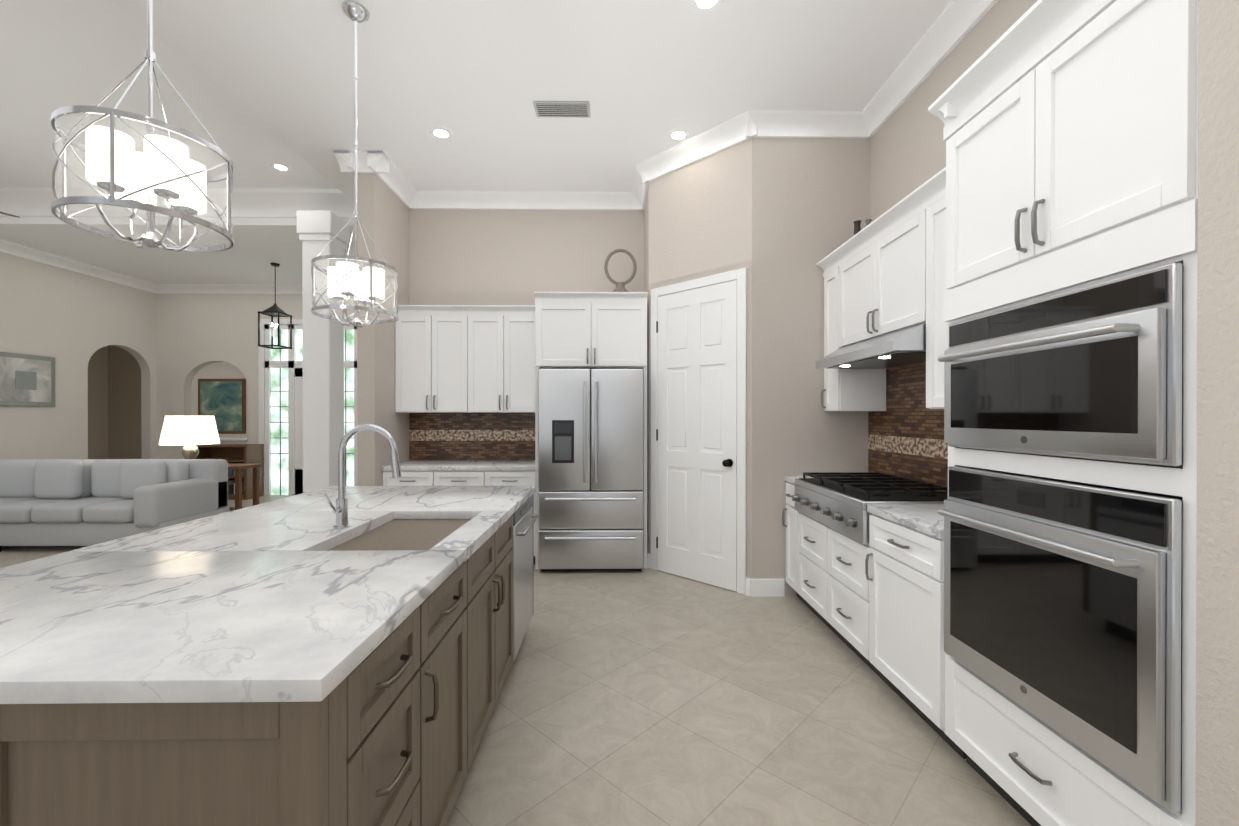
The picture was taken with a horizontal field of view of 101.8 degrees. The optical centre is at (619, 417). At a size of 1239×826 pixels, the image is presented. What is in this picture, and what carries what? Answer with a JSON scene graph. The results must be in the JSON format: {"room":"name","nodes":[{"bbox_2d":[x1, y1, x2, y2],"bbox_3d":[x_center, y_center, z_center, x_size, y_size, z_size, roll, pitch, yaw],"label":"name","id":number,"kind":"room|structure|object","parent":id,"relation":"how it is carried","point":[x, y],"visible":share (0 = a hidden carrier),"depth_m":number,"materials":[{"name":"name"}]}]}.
{"room":"kitchen","nodes":[
{"label":"kitchen","id":0,"kind":"room"},
{"bbox_2d":[0,0,951,284],"bbox_3d":[-3.886,-2.464,2.991,14.200,0.446,14.200,0,0,-1],"label":"ceiling","id":1,"kind":"structure","parent":0,"point":[450,92],"depth_m":3.50,"materials":[{"name":"white paint"}]},
{"bbox_2d":[0,212,19,217],"bbox_3d":[-6.681,-2.312,4.754,1.341,0.520,1.410,0,0,-1],"label":"ceiling fan","id":2,"kind":"object","parent":1,"relation":"hanging from","point":[9,214],"visible":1,"depth_m":5.37,"materials":[{"name":"silver metal"}]},
{"bbox_2d":[51,0,233,251],"bbox_3d":[-1.518,-1.397,1.627,0.427,1.692,0.427,0,0,-1],"label":"pendant chandelier","id":3,"kind":"object","parent":1,"relation":"hanging from","point":[121,171],"visible":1,"depth_m":1.55,"materials":[{"name":"silver metal"}]},
{"bbox_2d":[257,263,291,348],"bbox_3d":[-5.047,-1.645,7.378,0.304,1.230,0.304,0,0,-1],"label":"pendant lantern","id":4,"kind":"object","parent":1,"relation":"hanging from","point":[274,310],"visible":1,"depth_m":7.34,"materials":[{"name":"brown metal"}]},
{"bbox_2d":[311,1,398,326],"bbox_3d":[-1.453,-1.375,2.778,0.427,1.742,0.427,0,0,-1],"label":"pendant chandelier","id":5,"kind":"object","parent":1,"relation":"hanging from","point":[347,280],"visible":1,"depth_m":2.74,"materials":[{"name":"silver metal"}]},
{"bbox_2d":[533,101,589,117],"bbox_3d":[-0.415,-2.240,3.660,0.400,0.017,0.180,0,0,-1],"label":"ceiling vent","id":6,"kind":"object","parent":1,"relation":"in","point":[578,109],"visible":0.98,"depth_m":3.64,"materials":[{"name":"grey metal"}]},
{"bbox_2d":[0,495,1031,825],"bbox_3d":[-3.886,1.413,3.003,14.200,0.120,14.200,0,0,-1],"label":"floor","id":7,"kind":"structure","parent":0,"point":[646,697],"depth_m":2.21,"materials":[{"name":"tile"}]},
{"bbox_2d":[0,459,228,551],"bbox_3d":[-6.096,0.898,4.796,2.970,0.900,2.350,0,0,-1],"label":"sofa","id":8,"kind":"object","parent":7,"relation":"on","point":[66,502],"visible":0.96,"depth_m":5.37,"materials":[{"name":"grey fabric"}]},
{"bbox_2d":[196,444,263,499],"bbox_3d":[-6.556,0.892,8.420,0.930,0.890,0.410,0,0,-1],"label":"bookcase","id":9,"kind":"object","parent":7,"relation":"on","point":[241,453],"visible":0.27,"depth_m":8.41,"materials":[{"name":"brown wood"}]},
{"bbox_2d":[228,464,261,510],"bbox_3d":[-5.321,0.964,6.242,1.500,0.760,0.380,0,0,-1],"label":"table","id":10,"kind":"object","parent":7,"relation":"on","point":[237,468],"visible":0.31,"depth_m":6.17,"materials":[{"name":"brown wood"}]},
{"bbox_2d":[159,416,219,458],"bbox_3d":[-5.321,0.278,6.240,0.580,0.610,0.580,0,0,-1],"label":"table lamp","id":11,"kind":"object","parent":10,"relation":"on","point":[190,433],"visible":0.83,"depth_m":6.06,"materials":[{"name":"white fabric"}]},
{"bbox_2d":[0,492,538,825],"bbox_3d":[-1.129,0.918,2.049,1.288,0.875,2.360,0,0,-1],"label":"kitchen island","id":12,"kind":"object","parent":7,"relation":"on","point":[395,741],"depth_m":0.93,"materials":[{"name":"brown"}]},
{"bbox_2d":[0,548,467,707],"bbox_3d":[-1.167,0.463,1.262,1.311,0.040,0.830,0,0,-1],"label":"island countertop","id":13,"kind":"structure","parent":12,"relation":"on","point":[101,627],"depth_m":1.10,"materials":[{"name":"white stone"}]},
{"bbox_2d":[68,512,507,551],"bbox_3d":[-1.178,0.461,2.027,1.311,0.040,0.700,0,0,-1],"label":"island countertop","id":14,"kind":"structure","parent":12,"relation":"on","point":[227,529],"depth_m":1.96,"materials":[{"name":"white stone"}]},
{"bbox_2d":[232,484,535,515],"bbox_3d":[-1.189,0.496,2.812,1.311,0.115,0.870,0,0,-1],"label":"island countertop","id":15,"kind":"structure","parent":12,"relation":"on","point":[398,500],"depth_m":2.65,"materials":[{"name":"white stone"}]},
{"bbox_2d":[296,210,348,492],"bbox_3d":[-3.323,-0.455,5.655,0.380,3.600,0.380,0,0,-1],"label":"column","id":16,"kind":"structure","parent":7,"relation":"on","point":[323,378],"depth_m":5.51,"materials":[{"name":"white"}]},
{"bbox_2d":[382,469,493,485],"bbox_3d":[-1.643,0.910,4.821,0.973,0.875,0.618,0,0,-1],"label":"base cabinet","id":17,"kind":"object","parent":7,"relation":"on","point":[410,477],"depth_m":4.51,"materials":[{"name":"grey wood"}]},
{"bbox_2d":[382,461,534,468],"bbox_3d":[-1.444,0.453,4.818,1.370,0.040,0.626,0,0,-1],"label":"countertop","id":18,"kind":"structure","parent":17,"relation":"on","point":[407,464],"depth_m":4.59,"materials":[{"name":"white stone"}]},
{"bbox_2d":[494,469,534,564],"bbox_3d":[-1.018,0.910,4.829,0.517,0.875,0.618,0,0,-1],"label":"base cabinet","id":19,"kind":"object","parent":7,"relation":"on","point":[502,477],"depth_m":4.52,"materials":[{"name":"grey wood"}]},
{"bbox_2d":[538,369,642,570],"bbox_3d":[-0.254,0.461,4.696,0.910,1.775,0.827,0,0,-1],"label":"refrigerator","id":20,"kind":"object","parent":7,"relation":"on","point":[590,468],"visible":1,"depth_m":4.35,"materials":[{"name":"silver metal"}]},
{"bbox_2d":[534,292,647,568],"bbox_3d":[-0.256,0.118,4.793,1.000,2.460,0.708,0,0,-1],"label":"surround","id":21,"kind":"object","parent":7,"relation":"on","point":[590,330],"visible":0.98,"depth_m":4.49,"materials":[{"name":"white"}]},
{"bbox_2d":[604,249,636,291],"bbox_3d":[0.009,-1.338,4.798,0.312,0.551,0.220,0,0,-1],"label":"ring sculpture","id":22,"kind":"object","parent":21,"relation":"on","point":[620,286],"visible":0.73,"depth_m":4.78,"materials":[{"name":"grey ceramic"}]},
{"bbox_2d":[782,479,797,588],"bbox_3d":[1.578,0.913,3.691,0.648,0.876,0.264,0,0,-1],"label":"base cabinet","id":23,"kind":"object","parent":7,"relation":"on","point":[791,525],"depth_m":3.71,"materials":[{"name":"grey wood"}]},
{"bbox_2d":[784,475,812,482],"bbox_3d":[1.574,0.455,3.689,0.656,0.040,0.265,0,0,-1],"label":"countertop","id":24,"kind":"structure","parent":23,"relation":"on","point":[791,477],"depth_m":3.73,"materials":[{"name":"white stone"}]},
{"bbox_2d":[792,472,947,544],"bbox_3d":[1.527,0.514,3.064,0.662,0.267,0.974,0,0,-1],"label":"gas rangetop","id":25,"kind":"object","parent":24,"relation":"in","point":[838,501],"visible":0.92,"depth_m":2.89,"materials":[{"name":"silver metal"}]},
{"bbox_2d":[794,511,821,619],"bbox_3d":[1.583,1.002,3.345,0.648,0.700,0.557,0,0,-1],"label":"base cabinet","id":26,"kind":"object","parent":7,"relation":"on","point":[808,565],"depth_m":3.35,"materials":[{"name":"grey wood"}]},
{"bbox_2d":[822,524,861,658],"bbox_3d":[1.591,1.004,2.788,0.648,0.700,0.557,0,0,-1],"label":"base cabinet","id":27,"kind":"object","parent":7,"relation":"on","point":[841,554],"depth_m":2.87,"materials":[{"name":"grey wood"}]},
{"bbox_2d":[862,511,965,758],"bbox_3d":[1.597,0.918,2.286,0.648,0.876,0.574,0,0,-1],"label":"base cabinet","id":28,"kind":"object","parent":7,"relation":"on","point":[876,605],"depth_m":2.25,"materials":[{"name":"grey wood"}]},
{"bbox_2d":[867,504,943,534],"bbox_3d":[1.593,0.460,2.285,0.656,0.040,0.575,0,0,-1],"label":"countertop","id":29,"kind":"structure","parent":28,"relation":"on","point":[925,516],"depth_m":2.32,"materials":[{"name":"white stone"}]},
{"bbox_2d":[928,0,1197,825],"bbox_3d":[1.578,0.067,1.563,0.708,2.580,0.860,0,0,-1],"label":"tall cabinet","id":30,"kind":"object","parent":7,"relation":"on","point":[1070,133],"visible":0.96,"depth_m":1.44,"materials":[{"name":"white wood"}]},
{"bbox_2d":[937,263,1182,465],"bbox_3d":[1.536,-0.125,1.562,0.676,0.473,0.788,0,0,-1],"label":"microwave","id":31,"kind":"object","parent":30,"relation":"in","point":[1094,371],"visible":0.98,"depth_m":1.38,"materials":[{"name":"silver metal"}]},
{"bbox_2d":[937,466,1182,811],"bbox_3d":[1.536,0.552,1.564,0.676,0.728,0.788,0,0,-1],"label":"wall oven","id":32,"kind":"object","parent":30,"relation":"in","point":[1062,607],"visible":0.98,"depth_m":1.38,"materials":[{"name":"silver metal"}]},
{"bbox_2d":[0,0,1238,825],"bbox_3d":[-3.707,-0.446,2.700,11.550,3.600,13.600,0,0,-1],"label":"wall","id":33,"kind":"structure","parent":0,"point":[774,216],"depth_m":3.88,"materials":[{"name":"beige paint"}]},
{"bbox_2d":[0,352,54,406],"bbox_3d":[-7.918,-0.503,6.702,0.037,0.690,0.720,0,0,-1],"label":"picture","id":34,"kind":"object","parent":33,"relation":"attached to","point":[27,380],"visible":1,"depth_m":6.71,"materials":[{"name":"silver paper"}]},
{"bbox_2d":[0,239,159,293],"bbox_3d":[-7.811,-2.180,2.238,0.130,0.130,12.800,0,0,-1],"label":"crown molding","id":35,"kind":"structure","parent":33,"relation":"attached to","point":[7,247],"depth_m":7.25,"materials":[{"name":"white"}]},
{"bbox_2d":[0,187,354,218],"bbox_3d":[-5.079,-2.455,5.755,4.610,0.240,0.240,0,0,-1],"label":"crown molding","id":36,"kind":"structure","parent":33,"relation":"attached to","point":[17,201],"depth_m":5.76,"materials":[{"name":"white wood"}]},
{"bbox_2d":[198,379,245,433],"bbox_3d":[-6.941,-0.204,8.785,0.810,0.960,0.040,0,0,-1],"label":"framed picture","id":37,"kind":"object","parent":33,"relation":"attached to","point":[222,402],"depth_m":8.77,"materials":[{"name":"brown wood"}]},
{"bbox_2d":[156,284,301,293],"bbox_3d":[-4.389,-2.199,8.621,6.850,0.130,0.130,0,0,-1],"label":"crown molding","id":38,"kind":"structure","parent":33,"relation":"attached to","point":[162,288],"depth_m":8.59,"materials":[{"name":"white"}]},
{"bbox_2d":[219,438,247,439],"bbox_3d":[-6.940,0.366,8.712,1.086,0.039,0.190,0,0,-1],"label":"ledge","id":39,"kind":"object","parent":33,"relation":"attached to","point":[219,438],"depth_m":8.62,"materials":[{"name":"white wood"}]},
{"bbox_2d":[258,319,357,495],"bbox_3d":[-5.315,-0.184,8.729,1.776,3.040,0.140,0,0,-1],"label":"entry door","id":40,"kind":"structure","parent":33,"relation":"in","point":[280,407],"depth_m":8.71,"materials":[{"name":"clear glass"}]},
{"bbox_2d":[334,150,367,173],"bbox_3d":[-2.340,-2.187,4.749,0.140,0.130,1.030,0,0,-1],"label":"crown molding","id":41,"kind":"structure","parent":33,"relation":"attached to","point":[346,158],"depth_m":4.27,"materials":[{"name":"white wood"}]},
{"bbox_2d":[360,150,419,203],"bbox_3d":[-2.073,-2.187,4.607,0.150,0.130,0.740,0,0,-1],"label":"crown molding","id":42,"kind":"structure","parent":33,"relation":"attached to","point":[377,162],"depth_m":4.51,"materials":[{"name":"white wood"}]},
{"bbox_2d":[395,305,473,412],"bbox_3d":[-1.759,-0.558,4.950,0.744,1.010,0.348,0,0,-1],"label":"upper cabinet","id":43,"kind":"object","parent":33,"relation":"attached to","point":[464,358],"depth_m":4.78,"materials":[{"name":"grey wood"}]},
{"bbox_2d":[409,413,534,459],"bbox_3d":[-1.448,0.189,5.124,1.370,0.483,0.014,0,0,-1],"label":"backsplash","id":44,"kind":"structure","parent":33,"relation":"attached to","point":[471,436],"depth_m":5.12,"materials":[{"name":"tile"}]},
{"bbox_2d":[474,305,534,412],"bbox_3d":[-1.133,-0.558,4.959,0.744,1.010,0.348,0,0,-1],"label":"upper cabinet","id":45,"kind":"object","parent":33,"relation":"attached to","point":[504,335],"depth_m":4.79,"materials":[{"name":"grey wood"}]},
{"bbox_2d":[405,188,647,209],"bbox_3d":[-0.940,-2.188,5.068,2.390,0.130,0.130,0,0,-1],"label":"crown molding","id":46,"kind":"structure","parent":33,"relation":"attached to","point":[636,199],"depth_m":5.07,"materials":[{"name":"white wood"}]},
{"bbox_2d":[651,268,745,594],"bbox_3d":[0.623,0.102,4.168,0.680,2.495,0.680,0,0,-1],"label":"pantry door","id":47,"kind":"structure","parent":33,"relation":"in","point":[698,431],"depth_m":4.13,"materials":[{"name":"white wood"}]},
{"bbox_2d":[647,553,784,596],"bbox_3d":[-3.302,1.290,2.310,9.150,0.130,12.800,0,0,-1],"label":"baseboard","id":48,"kind":"structure","parent":33,"relation":"attached to","point":[765,587],"depth_m":3.81,"materials":[{"name":"white wood"}]},
{"bbox_2d":[740,110,859,139],"bbox_3d":[1.356,-2.184,3.749,0.817,0.130,0.130,0,0,-1],"label":"crown molding","id":49,"kind":"structure","parent":33,"relation":"attached to","point":[754,123],"depth_m":3.75,"materials":[{"name":"white wood"}]},
{"bbox_2d":[820,251,885,410],"bbox_3d":[1.715,-0.609,3.659,0.340,1.120,0.324,0,0,-1],"label":"upper cabinet","id":50,"kind":"object","parent":33,"relation":"attached to","point":[844,389],"depth_m":3.56,"materials":[{"name":"white wood"}]},
{"bbox_2d":[853,220,857,234],"bbox_3d":[1.745,-1.274,3.692,0.128,0.330,0.128,0,0,-13],"label":"decorative bottle","id":51,"kind":"object","parent":50,"relation":"on","point":[857,227],"depth_m":3.68,"materials":[{"name":"grey"}]},
{"bbox_2d":[858,219,871,231],"bbox_3d":[1.747,-1.241,3.524,0.102,0.264,0.178,0,0,32],"label":"decorative bottle","id":52,"kind":"object","parent":50,"relation":"on","point":[868,221],"depth_m":3.58,"materials":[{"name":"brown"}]},
{"bbox_2d":[836,195,911,349],"bbox_3d":[1.723,-0.828,3.063,0.340,0.678,0.986,0,0,-1],"label":"upper cabinet","id":53,"kind":"object","parent":33,"relation":"attached to","point":[884,273],"depth_m":3.03,"materials":[{"name":"white wood"}]},
{"bbox_2d":[816,323,925,368],"bbox_3d":[1.641,-0.412,3.063,0.504,0.150,0.976,0,0,-1],"label":"range hood","id":54,"kind":"object","parent":53,"relation":"attached to","point":[906,346],"visible":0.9,"depth_m":2.88,"materials":[{"name":"silver metal"}]},
{"bbox_2d":[868,362,947,490],"bbox_3d":[1.906,-0.025,2.913,0.014,0.924,1.824,0,0,-1],"label":"backsplash","id":55,"kind":"structure","parent":33,"relation":"attached to","point":[906,434],"depth_m":3.31,"materials":[{"name":"tile"}]},
{"bbox_2d":[852,0,997,138],"bbox_3d":[1.856,-2.180,2.473,0.130,0.130,2.695,0,0,-1],"label":"crown molding","id":56,"kind":"structure","parent":33,"relation":"attached to","point":[948,32],"depth_m":3.06,"materials":[{"name":"white wood"}]},
{"bbox_2d":[912,167,947,408],"bbox_3d":[1.733,-0.605,2.314,0.340,1.120,0.634,0,0,-1],"label":"upper cabinet","id":57,"kind":"object","parent":33,"relation":"attached to","point":[929,203],"depth_m":2.52,"materials":[{"name":"white wood"}]}
]}

